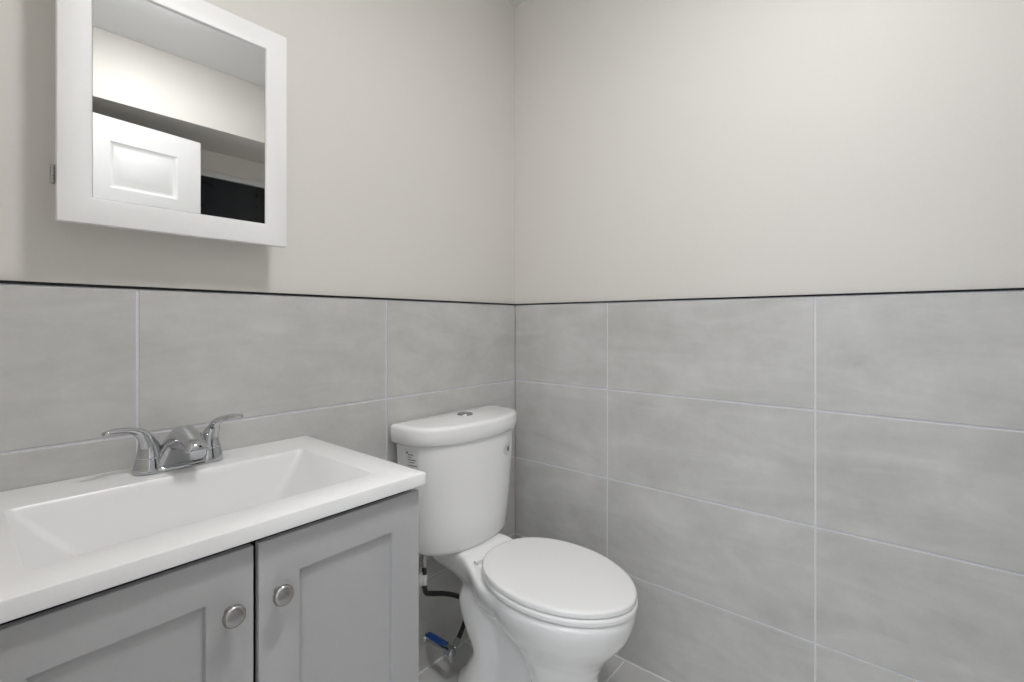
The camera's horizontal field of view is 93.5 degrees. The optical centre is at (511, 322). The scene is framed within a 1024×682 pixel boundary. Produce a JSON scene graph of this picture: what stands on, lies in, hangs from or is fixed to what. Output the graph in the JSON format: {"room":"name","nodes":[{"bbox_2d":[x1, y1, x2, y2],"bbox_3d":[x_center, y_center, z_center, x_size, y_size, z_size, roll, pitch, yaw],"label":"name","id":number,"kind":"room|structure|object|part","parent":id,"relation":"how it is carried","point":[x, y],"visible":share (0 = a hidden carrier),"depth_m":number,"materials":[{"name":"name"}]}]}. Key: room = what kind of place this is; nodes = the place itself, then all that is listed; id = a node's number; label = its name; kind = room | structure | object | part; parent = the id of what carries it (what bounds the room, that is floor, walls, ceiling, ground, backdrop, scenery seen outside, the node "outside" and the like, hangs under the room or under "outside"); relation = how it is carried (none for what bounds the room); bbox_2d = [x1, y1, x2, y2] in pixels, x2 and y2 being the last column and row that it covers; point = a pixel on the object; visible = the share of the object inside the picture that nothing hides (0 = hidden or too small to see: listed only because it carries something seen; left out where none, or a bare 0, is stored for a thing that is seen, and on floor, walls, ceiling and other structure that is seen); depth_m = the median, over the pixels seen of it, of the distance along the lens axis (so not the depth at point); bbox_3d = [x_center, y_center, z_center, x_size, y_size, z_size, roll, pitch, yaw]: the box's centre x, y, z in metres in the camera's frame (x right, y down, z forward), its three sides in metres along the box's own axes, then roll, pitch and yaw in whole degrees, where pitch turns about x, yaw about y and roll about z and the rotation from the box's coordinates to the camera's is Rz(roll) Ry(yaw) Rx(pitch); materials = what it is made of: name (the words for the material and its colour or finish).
{"room":"bathroom","nodes":[
{"label":"bathroom","id":0,"kind":"room"},
{"bbox_2d":[0,0,514,303],"bbox_3d":[-0.523,-0.070,1.404,0.110,2.420,1.750,0,0,40],"label":"wall","id":1,"kind":"structure","parent":0,"point":[401,113],"depth_m":1.39,"materials":[{"name":"white paint"}]},
{"bbox_2d":[50,0,286,247],"bbox_3d":[-0.708,-0.433,1.030,0.090,0.502,0.412,0,0,40],"label":"medicine cabinet","id":2,"kind":"object","parent":1,"relation":"attached to","point":[171,115],"visible":1,"depth_m":0.98,"materials":[{"name":"white wood"}]},
{"bbox_2d":[92,0,264,223],"bbox_3d":[-0.676,-0.433,1.007,0.002,0.405,0.306,0,0,40],"label":"mirror","id":3,"kind":"object","parent":2,"relation":"attached to","point":[178,93],"depth_m":0.99,"materials":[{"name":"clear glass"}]},
{"bbox_2d":[0,283,514,671],"bbox_3d":[-0.478,0.535,1.366,0.011,1.210,1.510,0,0,40],"label":"wall tiles","id":4,"kind":"structure","parent":1,"relation":"attached to","point":[78,364],"depth_m":1.15,"materials":[{"name":"grey tile"}]},
{"bbox_2d":[423,632,455,662],"bbox_3d":[-0.234,1.037,1.548,0.140,0.050,0.030,0,0,40],"label":"shutoff valve","id":5,"kind":"object","parent":4,"relation":"attached to","point":[430,637],"visible":1,"depth_m":1.53,"materials":[{"name":"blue metal"}]},
{"bbox_3d":[-0.202,1.019,1.520,0.055,0.008,0.016,0,0,40],"label":"lever","id":6,"kind":"part","parent":5,"relation":"part of","materials":[{"name":"silver metal"}]},
{"bbox_2d":[0,280,514,304],"bbox_3d":[-0.477,-0.072,1.365,0.012,0.005,1.508,0,0,40],"label":"trim","id":7,"kind":"structure","parent":1,"relation":"attached to","point":[1,281],"depth_m":1.10,"materials":[{"name":"black metal"}]},
{"bbox_2d":[507,0,525,6],"bbox_3d":[-0.077,-1.330,0.296,2.220,0.100,2.870,0,0,40],"label":"ceiling","id":8,"kind":"structure","parent":0,"point":[514,3],"depth_m":1.93,"materials":[{"name":"white paint"}]},
{"bbox_2d":[419,639,665,681],"bbox_3d":[-0.077,1.145,0.289,2.009,0.011,2.659,0,0,40],"label":"floor","id":9,"kind":"structure","parent":0,"point":[615,669],"depth_m":1.57,"materials":[{"name":"grey tile"}]},
{"bbox_2d":[0,489,418,681],"bbox_3d":[-0.557,0.732,0.874,0.496,0.816,0.623,0,0,40],"label":"vanity cabinet","id":10,"kind":"object","parent":9,"relation":"on","point":[333,598],"visible":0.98,"depth_m":0.74,"materials":[{"name":"grey paint"}]},
{"bbox_3d":[-0.494,0.691,0.615,0.012,0.708,0.307,0,0,40],"label":"door","id":11,"kind":"part","parent":10,"relation":"part of","materials":[{"name":"grey paint"}]},
{"bbox_2d":[0,436,425,623],"bbox_3d":[-0.562,0.358,0.878,0.486,0.119,0.635,0,0,40],"label":"sink","id":12,"kind":"object","parent":10,"relation":"in","point":[64,541],"visible":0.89,"depth_m":0.84,"materials":[{"name":"white ceramic"}]},
{"bbox_2d":[101,413,243,475],"bbox_3d":[-0.670,0.248,0.969,0.138,0.100,0.239,0,0,40],"label":"faucet","id":13,"kind":"object","parent":12,"relation":"on","point":[185,446],"visible":1,"depth_m":0.96,"materials":[{"name":"silver metal"}]},
{"bbox_3d":[-0.738,0.236,0.936,0.046,0.077,0.110,0,0,24],"label":"lever","id":14,"kind":"part","parent":13,"relation":"part of","materials":[{"name":"silver metal"}]},
{"bbox_3d":[-0.725,0.282,0.965,0.057,0.027,0.057,0,0,40],"label":"handle","id":15,"kind":"part","parent":13,"relation":"part of","materials":[{"name":"silver metal"}]},
{"bbox_3d":[-0.692,0.293,1.005,0.055,0.012,0.159,0,0,40],"label":"plate","id":16,"kind":"part","parent":13,"relation":"part of","materials":[{"name":"silver metal"}]},
{"bbox_3d":[-0.662,0.253,0.979,0.138,0.086,0.089,0,0,40],"label":"spout","id":17,"kind":"part","parent":13,"relation":"part of","materials":[{"name":"silver metal"}]},
{"bbox_3d":[-0.658,0.282,1.044,0.057,0.027,0.057,0,0,40],"label":"handle","id":18,"kind":"part","parent":13,"relation":"part of","materials":[{"name":"silver metal"}]},
{"bbox_3d":[-0.636,0.237,1.052,0.094,0.077,0.046,0,0,-18],"label":"lever","id":19,"kind":"part","parent":13,"relation":"part of","materials":[{"name":"silver metal"}]},
{"bbox_3d":[-0.403,0.420,0.694,0.028,0.031,0.031,0,0,40],"label":"knob","id":20,"kind":"part","parent":10,"relation":"part of","materials":[{"name":"silver metal"}]},
{"bbox_3d":[-0.358,0.420,0.748,0.028,0.031,0.031,0,0,40],"label":"knob","id":21,"kind":"part","parent":10,"relation":"part of","materials":[{"name":"silver metal"}]},
{"bbox_3d":[-0.291,0.691,0.856,0.012,0.708,0.308,0,0,40],"label":"door","id":22,"kind":"part","parent":10,"relation":"part of","materials":[{"name":"grey paint"}]},
{"bbox_2d":[391,405,637,681],"bbox_3d":[0.037,0.722,1.420,0.691,0.852,0.469,0,0,40],"label":"toilet","id":23,"kind":"object","parent":9,"relation":"on","point":[533,609],"visible":1,"depth_m":1.41,"materials":[{"name":"white ceramic"}]},
{"bbox_2d":[419,555,464,650],"bbox_3d":[-0.206,0.870,1.524,0.056,0.340,0.232,0,0,40],"label":"supply hose","id":24,"kind":"object","parent":23,"relation":"attached to","point":[424,559],"visible":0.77,"depth_m":1.47,"materials":[{"name":"black rubber"},{"name":"blue plastic"},{"name":"chrome metal"}]},
{"bbox_3d":[-0.149,0.332,1.577,0.204,0.062,0.469,0,0,40],"label":"tank lid","id":25,"kind":"part","parent":23,"relation":"part of","materials":[{"name":"white ceramic"}]},
{"bbox_3d":[-0.151,0.522,1.580,0.186,0.355,0.439,0,0,40],"label":"tank","id":26,"kind":"part","parent":23,"relation":"part of","materials":[{"name":"white ceramic"}]},
{"bbox_3d":[0.128,0.701,1.348,0.454,0.029,0.345,0,0,40],"label":"seat lid","id":27,"kind":"part","parent":23,"relation":"part of","materials":[{"name":"white plastic"}]},
{"bbox_3d":[0.130,0.721,1.345,0.452,0.029,0.348,0,0,40],"label":"seat","id":28,"kind":"part","parent":23,"relation":"part of","materials":[{"name":"white plastic"}]},
{"bbox_2d":[515,0,1023,538],"bbox_3d":[0.854,-0.070,1.317,2.110,2.420,0.110,0,0,40],"label":"wall","id":29,"kind":"structure","parent":0,"point":[665,149],"depth_m":1.37,"materials":[{"name":"white paint"}]},
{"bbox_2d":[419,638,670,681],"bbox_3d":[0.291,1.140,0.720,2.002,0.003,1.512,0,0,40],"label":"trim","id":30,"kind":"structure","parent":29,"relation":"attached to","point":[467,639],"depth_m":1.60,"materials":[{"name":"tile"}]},
{"bbox_2d":[515,288,1023,304],"bbox_3d":[0.776,-0.072,1.302,2.010,0.004,0.012,0,0,40],"label":"trim","id":31,"kind":"structure","parent":29,"relation":"attached to","point":[999,289],"depth_m":1.29,"materials":[{"name":"black metal"}]},
{"bbox_2d":[516,290,1023,681],"bbox_3d":[0.781,0.535,1.300,2.000,1.210,0.011,0,0,40],"label":"wall tiles","id":32,"kind":"structure","parent":29,"relation":"attached to","point":[810,488],"depth_m":1.31,"materials":[{"name":"grey tile"}]}
]}

